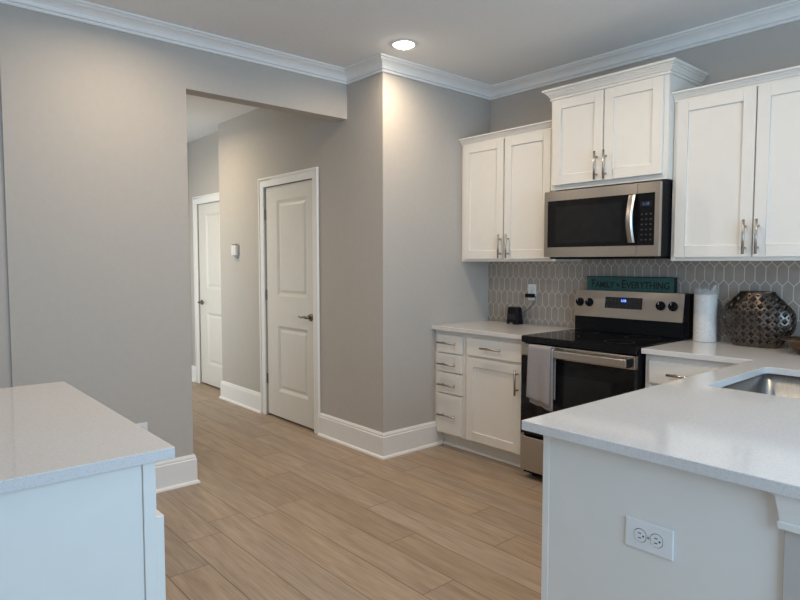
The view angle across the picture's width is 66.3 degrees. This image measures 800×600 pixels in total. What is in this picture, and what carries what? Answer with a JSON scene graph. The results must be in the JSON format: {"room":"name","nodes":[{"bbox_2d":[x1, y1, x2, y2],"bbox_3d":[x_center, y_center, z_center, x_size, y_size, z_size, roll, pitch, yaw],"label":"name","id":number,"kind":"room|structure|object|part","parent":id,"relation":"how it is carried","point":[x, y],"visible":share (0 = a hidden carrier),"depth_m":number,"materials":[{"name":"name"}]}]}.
{"room":"kitchen","nodes":[
{"label":"kitchen","id":0,"kind":"room"},
{"bbox_2d":[0,3,346,460],"bbox_3d":[-3.209,-0.135,2.156,7.385,2.751,0.120,-3,5,-41],"label":"wall","id":1,"kind":"structure","parent":0,"point":[94,118],"depth_m":3.42,"materials":[{"name":"paint"}]},
{"bbox_2d":[137,422,147,430],"bbox_3d":[-1.522,0.784,3.599,0.076,0.122,0.008,-3,5,-41],"label":"wall outlet","id":2,"kind":"object","parent":1,"relation":"attached to","point":[144,425],"visible":0.06,"depth_m":3.61,"materials":[{"name":"white plastic"}]},
{"bbox_2d":[155,453,200,492],"bbox_3d":[-3.611,1.169,1.882,6.118,0.181,0.180,-3,5,-41],"label":"baseboard","id":3,"kind":"structure","parent":1,"relation":"attached to","point":[179,472],"depth_m":3.74,"materials":[{"name":"white paint"}]},
{"bbox_2d":[0,0,799,100],"bbox_3d":[-1.135,-1.379,0.626,8.400,0.085,4.825,-3,5,-41],"label":"trim","id":4,"kind":"structure","parent":1,"relation":"attached to","point":[82,11],"depth_m":3.83,"materials":[{"name":"white paint"}]},
{"bbox_2d":[187,142,191,357],"bbox_3d":[-3.330,-0.388,6.382,2.290,2.751,0.120,-3,5,-41],"label":"wall","id":5,"kind":"structure","parent":0,"point":[187,142],"depth_m":7.08,"materials":[{"name":"paint"}]},
{"bbox_2d":[192,365,195,381],"bbox_3d":[-3.199,0.898,6.407,2.160,0.181,0.130,-3,5,-41],"label":"baseboard","id":6,"kind":"structure","parent":5,"relation":"attached to","point":[193,366],"depth_m":7.09,"materials":[{"name":"white paint"}]},
{"bbox_2d":[188,131,218,382],"bbox_3d":[-2.028,-0.408,6.722,0.120,2.751,1.320,-3,5,-41],"label":"wall","id":7,"kind":"structure","parent":0,"point":[203,153],"depth_m":6.84,"materials":[{"name":"paint"}]},
{"bbox_2d":[192,192,218,382],"bbox_3d":[-2.039,-0.086,6.648,0.020,2.117,0.931,-3,5,-41],"label":"trim","id":8,"kind":"structure","parent":7,"relation":"attached to","point":[213,197],"depth_m":6.94,"materials":[{"name":"white paint"}]},
{"bbox_2d":[197,201,221,387],"bbox_3d":[-2.029,-0.050,6.652,0.096,2.009,0.764,-3,5,-41],"label":"door","id":9,"kind":"structure","parent":7,"relation":"in","point":[209,213],"depth_m":6.75,"materials":[{"name":"white paint"}]},
{"bbox_2d":[218,76,372,428],"bbox_3d":[-0.947,-0.322,5.285,0.144,2.751,2.450,-3,5,-41],"label":"wall","id":10,"kind":"structure","parent":0,"point":[259,143],"depth_m":4.77,"materials":[{"name":"paint"}]},
{"bbox_2d":[231,244,238,257],"bbox_3d":[-1.583,-0.467,5.866,0.039,0.135,0.110,-3,5,-41],"label":"thermostat","id":11,"kind":"object","parent":10,"relation":"attached to","point":[234,247],"visible":1,"depth_m":5.83,"materials":[{"name":"grey plastic"}]},
{"bbox_2d":[219,380,260,412],"bbox_3d":[-1.508,0.925,5.965,0.154,0.181,0.861,-3,5,-41],"label":"baseboard","id":12,"kind":"structure","parent":10,"relation":"attached to","point":[249,399],"depth_m":5.89,"materials":[{"name":"white paint"}]},
{"bbox_2d":[264,180,313,428],"bbox_3d":[-0.954,0.032,5.203,0.096,2.019,0.792,-3,5,-41],"label":"door","id":13,"kind":"structure","parent":10,"relation":"in","point":[288,212],"depth_m":5.20,"materials":[{"name":"white paint"}]},
{"bbox_3d":[-0.771,0.141,4.972,0.061,0.057,0.139,-3,5,-41],"label":"handle","id":14,"kind":"part","parent":13,"relation":"part of","materials":[{"name":"silver metal"}]},
{"bbox_2d":[258,167,319,433],"bbox_3d":[-0.955,-0.002,5.188,0.020,2.124,0.958,-3,5,-41],"label":"trim","id":15,"kind":"structure","parent":10,"relation":"attached to","point":[313,172],"depth_m":4.94,"materials":[{"name":"white paint"}]},
{"bbox_2d":[318,412,443,459],"bbox_3d":[-0.158,0.996,4.769,0.614,0.181,0.817,-3,5,-41],"label":"baseboard","id":16,"kind":"structure","parent":10,"relation":"attached to","point":[374,443],"depth_m":4.49,"materials":[{"name":"white paint"}]},
{"bbox_2d":[156,382,542,599],"bbox_3d":[-2.212,1.301,2.022,8.800,0.100,8.500,-3,5,-41],"label":"floor","id":17,"kind":"structure","parent":0,"point":[279,509],"depth_m":3.24,"materials":[{"name":"brown wood"}]},
{"bbox_2d":[0,462,165,599],"bbox_3d":[-1.310,0.831,1.669,1.031,0.878,1.076,-3,5,-41],"label":"base cabinet","id":18,"kind":"object","parent":17,"relation":"on","point":[100,536],"visible":0.62,"depth_m":1.44,"materials":[{"name":"white paint"}]},
{"bbox_2d":[0,381,174,493],"bbox_3d":[-1.340,0.379,1.622,1.060,0.029,1.142,-3,5,-41],"label":"countertop","id":19,"kind":"structure","parent":18,"relation":"on","point":[50,433],"depth_m":1.60,"materials":[{"name":"white stone"}]},
{"bbox_3d":[-0.979,0.765,1.954,0.032,0.779,1.076,-3,5,-41],"label":"frame","id":20,"kind":"part","parent":18,"relation":"part of","materials":[{"name":"white paint"}]},
{"bbox_3d":[-0.781,0.684,1.761,0.020,0.293,0.520,-3,5,-41],"label":"drawer","id":21,"kind":"part","parent":18,"relation":"part of","materials":[{"name":"white paint"}]},
{"bbox_2d":[435,330,471,448],"bbox_3d":[0.572,0.651,4.678,0.663,0.878,0.306,-3,5,-41],"label":"base cabinet","id":22,"kind":"object","parent":17,"relation":"on","point":[450,370],"visible":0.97,"depth_m":4.47,"materials":[{"name":"white paint"}]},
{"bbox_3d":[0.342,0.849,4.480,0.041,0.013,0.175,-3,5,-41],"label":"handle","id":23,"kind":"part","parent":22,"relation":"part of","materials":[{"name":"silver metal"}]},
{"bbox_3d":[0.342,0.623,4.467,0.041,0.013,0.175,-3,5,-41],"label":"handle","id":24,"kind":"part","parent":22,"relation":"part of","materials":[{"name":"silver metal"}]},
{"bbox_3d":[0.342,0.470,4.458,0.041,0.013,0.175,-3,5,-41],"label":"handle","id":25,"kind":"part","parent":22,"relation":"part of","materials":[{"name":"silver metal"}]},
{"bbox_3d":[0.342,0.315,4.448,0.041,0.013,0.175,-3,5,-41],"label":"handle","id":26,"kind":"part","parent":22,"relation":"part of","materials":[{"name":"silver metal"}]},
{"bbox_3d":[0.366,0.841,4.498,0.020,0.288,0.248,-3,5,-41],"label":"drawer","id":27,"kind":"part","parent":22,"relation":"part of","materials":[{"name":"white paint"}]},
{"bbox_3d":[0.366,0.611,4.484,0.020,0.148,0.248,-3,5,-41],"label":"drawer","id":28,"kind":"part","parent":22,"relation":"part of","materials":[{"name":"white paint"}]},
{"bbox_3d":[0.366,0.461,4.476,0.020,0.128,0.248,-3,5,-41],"label":"drawer","id":29,"kind":"part","parent":22,"relation":"part of","materials":[{"name":"white paint"}]},
{"bbox_3d":[0.366,0.321,4.467,0.020,0.128,0.248,-3,5,-41],"label":"drawer","id":30,"kind":"part","parent":22,"relation":"part of","materials":[{"name":"white paint"}]},
{"bbox_2d":[465,333,524,462],"bbox_3d":[0.853,0.671,4.357,0.663,0.878,0.544,-3,5,-41],"label":"base cabinet","id":31,"kind":"object","parent":17,"relation":"on","point":[493,364],"visible":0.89,"depth_m":4.17,"materials":[{"name":"white paint"}]},
{"bbox_2d":[443,441,519,466],"bbox_3d":[0.608,1.101,4.353,0.016,0.019,0.822,-3,5,-41],"label":"trim","id":32,"kind":"structure","parent":31,"relation":"attached to","point":[445,442],"depth_m":4.36,"materials":[{"name":"white paint"}]},
{"bbox_3d":[0.614,0.336,4.136,0.041,0.013,0.180,-3,5,-41],"label":"handle","id":33,"kind":"part","parent":31,"relation":"part of","materials":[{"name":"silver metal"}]},
{"bbox_3d":[0.635,0.709,4.177,0.025,0.591,0.480,-3,5,-41],"label":"cabinet door","id":34,"kind":"part","parent":31,"relation":"part of","materials":[{"name":"white paint"}]},
{"bbox_3d":[0.637,0.337,4.156,0.020,0.122,0.480,-3,5,-41],"label":"drawer","id":35,"kind":"part","parent":31,"relation":"part of","materials":[{"name":"white paint"}]},
{"bbox_2d":[431,320,574,339],"bbox_3d":[0.756,0.210,4.446,0.643,0.029,0.856,-3,5,-41],"label":"countertop","id":36,"kind":"structure","parent":31,"relation":"on","point":[486,327],"depth_m":4.34,"materials":[{"name":"white stone"}]},
{"bbox_2d":[507,307,522,324],"bbox_3d":[0.875,0.117,4.662,0.082,0.128,0.113,-3,5,-41],"label":"speaker","id":37,"kind":"object","parent":36,"relation":"on","point":[514,316],"visible":1,"depth_m":4.63},
{"bbox_2d":[508,314,515,319],"bbox_3d":[0.848,0.135,4.640,0.006,0.055,0.072,-3,5,-41],"label":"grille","id":38,"kind":"object","parent":37,"relation":"attached to","point":[510,316],"depth_m":4.64,"materials":[{"name":"black plastic"}]},
{"bbox_3d":[0.755,0.536,3.987,0.041,0.173,0.013,-3,5,-41],"label":"handle","id":39,"kind":"part","parent":31,"relation":"part of","materials":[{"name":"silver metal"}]},
{"bbox_2d":[520,290,693,476],"bbox_3d":[1.260,0.549,3.811,0.736,1.188,0.780,-3,5,-41],"label":"range","id":40,"kind":"object","parent":17,"relation":"on","point":[591,366],"visible":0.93,"depth_m":3.73,"materials":[{"name":"black metal"}]},
{"bbox_3d":[1.034,0.988,3.648,0.038,0.222,0.760,-3,5,-41],"label":"storage drawer","id":41,"kind":"part","parent":40,"relation":"part of","materials":[{"name":"silver metal"}]},
{"bbox_2d":[526,344,555,411],"bbox_3d":[0.859,0.470,3.718,0.063,0.388,0.180,-3,5,-41],"label":"dish towel","id":42,"kind":"object","parent":40,"relation":"hanging from","point":[541,364],"visible":0.99,"depth_m":3.69,"materials":[{"name":"grey fabric"}]},
{"bbox_2d":[521,343,637,437],"bbox_3d":[1.013,0.576,3.606,0.092,0.574,0.760,-3,5,-41],"label":"oven","id":43,"kind":"object","parent":40,"relation":"in","point":[584,375],"depth_m":3.55,"materials":[{"name":"black metal"}]},
{"bbox_3d":[1.236,0.011,4.222,0.030,0.058,0.058,-3,5,-41],"label":"knob","id":44,"kind":"part","parent":40,"relation":"part of","materials":[{"name":"black plastic"}]},
{"bbox_3d":[1.284,0.014,4.167,0.030,0.058,0.058,-3,5,-41],"label":"knob","id":45,"kind":"part","parent":40,"relation":"part of","materials":[{"name":"black plastic"}]},
{"bbox_2d":[521,329,683,354],"bbox_3d":[1.244,0.250,3.788,0.592,0.043,0.766,-3,5,-41],"label":"cooktop","id":46,"kind":"object","parent":40,"relation":"in","point":[587,341],"depth_m":3.68,"materials":[{"name":"black glass"}]},
{"bbox_3d":[1.469,0.034,3.978,0.030,0.180,0.752,-3,5,-41],"label":"control panel","id":47,"kind":"part","parent":40,"relation":"part of","materials":[{"name":"silver metal"}]},
{"bbox_2d":[587,276,676,292],"bbox_3d":[1.500,-0.105,4.004,0.026,0.094,0.614,-3,5,-41],"label":"wooden sign","id":48,"kind":"object","parent":40,"relation":"on","point":[613,283],"visible":1,"depth_m":3.97,"materials":[{"name":"teal paint"}]},
{"bbox_3d":[1.610,0.037,3.794,0.030,0.058,0.058,-3,5,-41],"label":"knob","id":49,"kind":"part","parent":40,"relation":"part of","materials":[{"name":"black plastic"}]},
{"bbox_3d":[1.662,0.040,3.735,0.030,0.058,0.058,-3,5,-41],"label":"knob","id":50,"kind":"part","parent":40,"relation":"part of","materials":[{"name":"black plastic"}]},
{"bbox_2d":[541,435,784,599],"bbox_3d":[1.241,0.803,2.147,1.675,0.878,0.675,-3,5,-41],"label":"base cabinet","id":51,"kind":"object","parent":17,"relation":"on","point":[729,544],"visible":0.53,"depth_m":1.56,"materials":[{"name":"white paint"}]},
{"bbox_2d":[625,516,673,560],"bbox_3d":[0.632,0.605,1.555,0.008,0.077,0.127,-3,5,-41],"label":"wall outlet","id":52,"kind":"object","parent":51,"relation":"attached to","point":[656,540],"visible":1,"depth_m":1.55,"materials":[{"name":"white plastic"}]},
{"bbox_2d":[634,528,645,541],"bbox_3d":[0.617,0.604,1.570,0.001,0.036,0.032,-3,5,-41],"label":"receptacle","id":53,"kind":"object","parent":52,"relation":"attached to","point":[639,533],"depth_m":1.57,"materials":[{"name":"white plastic"}]},
{"bbox_2d":[650,534,662,547],"bbox_3d":[0.645,0.606,1.538,0.001,0.036,0.032,-3,5,-41],"label":"receptacle","id":54,"kind":"object","parent":52,"relation":"attached to","point":[656,540],"depth_m":1.54,"materials":[{"name":"white plastic"}]},
{"bbox_2d":[522,339,799,499],"bbox_3d":[1.432,0.334,2.366,2.363,0.029,1.612,-3,5,-41],"label":"countertop","id":55,"kind":"structure","parent":51,"relation":"on","point":[693,424],"depth_m":1.76,"materials":[{"name":"white stone"}]},
{"bbox_2d":[693,294,717,341],"bbox_3d":[1.807,0.067,3.610,0.131,0.354,0.141,-3,5,-41],"label":"paper towel roll","id":56,"kind":"object","parent":55,"relation":"on","point":[705,305],"visible":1,"depth_m":3.56,"materials":[{"name":"paper"}]},
{"bbox_2d":[719,291,796,348],"bbox_3d":[1.980,0.105,3.398,0.167,0.307,0.387,-3,5,-41],"label":"vase","id":57,"kind":"object","parent":55,"relation":"on","point":[780,331],"visible":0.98,"depth_m":3.35,"materials":[{"name":"grey metal"}]},
{"bbox_2d":[721,373,799,398],"bbox_3d":[1.535,0.457,2.375,0.695,0.218,0.480,-3,5,-41],"label":"sink","id":58,"kind":"object","parent":55,"relation":"in","point":[771,384],"visible":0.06,"depth_m":2.68,"materials":[{"name":"silver metal"}]},
{"bbox_2d":[779,336,799,353],"bbox_3d":[2.081,0.236,3.103,0.272,0.078,0.272,-3,5,-41],"label":"wooden bowl","id":59,"kind":"object","parent":55,"relation":"on","point":[793,342],"visible":1,"depth_m":3.10,"materials":[{"name":"brown wood"}]},
{"bbox_2d":[645,354,735,387],"bbox_3d":[1.740,0.732,3.335,0.654,0.878,0.580,-3,5,-41],"label":"base cabinet","id":60,"kind":"object","parent":17,"relation":"on","point":[659,369],"visible":0.17,"depth_m":3.23,"materials":[{"name":"white paint"}]},
{"bbox_3d":[1.466,0.398,3.163,0.041,0.013,0.170,-3,5,-41],"label":"handle","id":61,"kind":"part","parent":60,"relation":"part of","materials":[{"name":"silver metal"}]},
{"bbox_3d":[1.502,0.396,3.167,0.020,0.122,0.438,-3,5,-41],"label":"drawer","id":62,"kind":"part","parent":60,"relation":"part of","materials":[{"name":"white paint"}]},
{"bbox_2d":[773,493,799,599],"bbox_3d":[0.880,0.854,1.293,0.062,0.878,0.172,-3,5,-41],"label":"wall post","id":63,"kind":"object","parent":17,"relation":"on","point":[788,508],"visible":0.82,"depth_m":1.30,"materials":[{"name":"paint"}]},
{"bbox_2d":[372,72,490,432],"bbox_3d":[0.308,-0.286,4.676,1.234,2.751,0.120,-3,5,-41],"label":"wall","id":64,"kind":"structure","parent":0,"point":[421,280],"depth_m":4.42,"materials":[{"name":"paint"}]},
{"bbox_2d":[83,0,789,141],"bbox_3d":[-2.212,-1.545,1.852,8.800,0.100,8.500,-3,5,-41],"label":"ceiling","id":65,"kind":"structure","parent":0,"point":[491,42],"depth_m":3.59,"materials":[{"name":"paint"}]},
{"bbox_2d":[390,39,417,49],"bbox_3d":[0.025,-1.603,3.861,0.180,0.024,0.180,-3,5,-41],"label":"recessed light","id":66,"kind":"object","parent":65,"relation":"in","point":[403,44],"visible":1,"depth_m":3.83,"materials":[{"name":"white plastic"}]},
{"bbox_2d":[490,20,799,339],"bbox_3d":[2.214,-0.206,3.342,0.120,2.751,4.400,-3,5,-41],"label":"wall","id":67,"kind":"structure","parent":0,"point":[777,47],"depth_m":3.58,"materials":[{"name":"paint"}]},
{"bbox_2d":[459,120,581,261],"bbox_3d":[0.856,-0.747,4.475,0.379,0.928,0.856,-3,5,-41],"label":"upper cabinet","id":68,"kind":"object","parent":67,"relation":"attached to","point":[506,174],"visible":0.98,"depth_m":4.35,"materials":[{"name":"white paint"}]},
{"bbox_3d":[0.616,-0.733,4.536,0.025,0.859,0.384,-3,5,-41],"label":"cabinet door","id":69,"kind":"part","parent":68,"relation":"part of","materials":[{"name":"white paint"}]},
{"bbox_3d":[0.713,-0.386,4.403,0.041,0.170,0.013,-3,5,-41],"label":"handle","id":70,"kind":"part","parent":68,"relation":"part of","materials":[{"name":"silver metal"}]},
{"bbox_3d":[0.743,-1.179,4.351,0.042,0.050,0.856,-3,5,-41],"label":"crown moulding","id":71,"kind":"part","parent":68,"relation":"part of","materials":[{"name":"white paint"}]},
{"bbox_3d":[0.759,-0.383,4.350,0.041,0.170,0.013,-3,5,-41],"label":"handle","id":72,"kind":"part","parent":68,"relation":"part of","materials":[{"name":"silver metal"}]},
{"bbox_3d":[0.879,-0.715,4.235,0.025,0.859,0.388,-3,5,-41],"label":"cabinet door","id":73,"kind":"part","parent":68,"relation":"part of","materials":[{"name":"white paint"}]},
{"bbox_2d":[542,57,708,190],"bbox_3d":[1.372,-1.030,3.822,0.451,0.646,0.872,-3,5,-41],"label":"upper cabinet","id":74,"kind":"object","parent":67,"relation":"attached to","point":[616,128],"visible":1,"depth_m":3.64,"materials":[{"name":"white paint"}]},
{"bbox_3d":[1.116,-1.009,3.847,0.025,0.545,0.356,-3,5,-41],"label":"cabinet door","id":75,"kind":"part","parent":74,"relation":"part of","materials":[{"name":"white paint"}]},
{"bbox_3d":[1.190,-0.821,3.730,0.041,0.170,0.013,-3,5,-41],"label":"handle","id":76,"kind":"part","parent":74,"relation":"part of","materials":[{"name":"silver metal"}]},
{"bbox_3d":[1.230,-0.818,3.684,0.041,0.170,0.013,-3,5,-41],"label":"handle","id":77,"kind":"part","parent":74,"relation":"part of","materials":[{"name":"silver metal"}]},
{"bbox_2d":[544,181,672,258],"bbox_3d":[1.342,-0.475,3.828,0.512,0.434,0.766,-3,5,-41],"label":"microwave","id":78,"kind":"object","parent":74,"relation":"attached to","point":[625,221],"visible":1,"depth_m":3.63,"materials":[{"name":"silver metal"}]},
{"bbox_3d":[1.159,-0.474,3.756,0.030,0.418,0.634,-3,5,-41],"label":"door frame","id":79,"kind":"part","parent":78,"relation":"part of","materials":[{"name":"silver metal"}]},
{"bbox_3d":[1.168,-0.475,3.746,0.029,0.296,0.608,-3,5,-41],"label":"door glass","id":80,"kind":"part","parent":78,"relation":"part of","materials":[{"name":"black glass"}]},
{"bbox_3d":[1.319,-0.466,3.507,0.056,0.274,0.043,-3,5,-41],"label":"handle","id":81,"kind":"part","parent":78,"relation":"part of","materials":[{"name":"silver metal"}]},
{"bbox_3d":[1.403,-0.459,3.477,0.029,0.296,0.104,-3,5,-41],"label":"control panel","id":82,"kind":"part","parent":78,"relation":"part of","materials":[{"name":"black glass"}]},
{"bbox_3d":[1.411,-0.457,3.467,0.030,0.418,0.130,-3,5,-41],"label":"control frame","id":83,"kind":"part","parent":78,"relation":"part of","materials":[{"name":"silver metal"}]},
{"bbox_3d":[1.377,-1.319,3.809,0.438,0.067,0.872,-3,5,-41],"label":"crown moulding","id":84,"kind":"part","parent":74,"relation":"part of","materials":[{"name":"white paint"}]},
{"bbox_3d":[1.358,-0.992,3.570,0.025,0.545,0.360,-3,5,-41],"label":"cabinet door","id":85,"kind":"part","parent":74,"relation":"part of","materials":[{"name":"white paint"}]},
{"bbox_2d":[488,259,799,347],"bbox_3d":[1.804,-0.028,3.726,0.008,0.550,3.300,-3,5,-41],"label":"backsplash","id":86,"kind":"structure","parent":67,"relation":"attached to","point":[557,283],"depth_m":4.10,"materials":[{"name":"grey tile"}]},
{"bbox_2d":[521,294,535,313],"bbox_3d":[0.972,0.030,4.607,0.075,0.154,0.108,-3,5,-41],"label":"power adapter","id":87,"kind":"object","parent":86,"relation":"attached to","point":[526,295],"visible":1,"depth_m":4.60,"materials":[{"name":"black plastic"}]},
{"bbox_2d":[528,284,535,299],"bbox_3d":[1.000,-0.059,4.635,0.008,0.122,0.076,-3,5,-41],"label":"wall outlet","id":88,"kind":"object","parent":86,"relation":"attached to","point":[531,287],"visible":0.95,"depth_m":4.63,"materials":[{"name":"white plastic"}]},
{"bbox_2d":[671,65,799,260],"bbox_3d":[1.951,-0.678,3.222,0.379,0.941,0.916,-3,5,-41],"label":"upper cabinet","id":89,"kind":"object","parent":67,"relation":"attached to","point":[736,194],"visible":1,"depth_m":3.21,"materials":[{"name":"white paint"}]},
{"bbox_3d":[1.693,-0.667,3.304,0.025,0.871,0.402,-3,5,-41],"label":"cabinet door","id":90,"kind":"part","parent":89,"relation":"part of","materials":[{"name":"white paint"}]},
{"bbox_3d":[1.958,-1.124,3.202,0.360,0.050,0.916,-3,5,-41],"label":"crown moulding","id":91,"kind":"part","parent":89,"relation":"part of","materials":[{"name":"white paint"}]},
{"bbox_3d":[1.785,-0.328,3.176,0.041,0.178,0.013,-3,5,-41],"label":"handle","id":92,"kind":"part","parent":89,"relation":"part of","materials":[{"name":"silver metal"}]},
{"bbox_3d":[1.825,-0.325,3.130,0.041,0.178,0.013,-3,5,-41],"label":"handle","id":93,"kind":"part","parent":89,"relation":"part of","materials":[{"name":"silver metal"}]},
{"bbox_3d":[1.965,-0.648,2.993,0.025,0.871,0.410,-3,5,-41],"label":"cabinet door","id":94,"kind":"part","parent":89,"relation":"part of","materials":[{"name":"white paint"}]}
]}

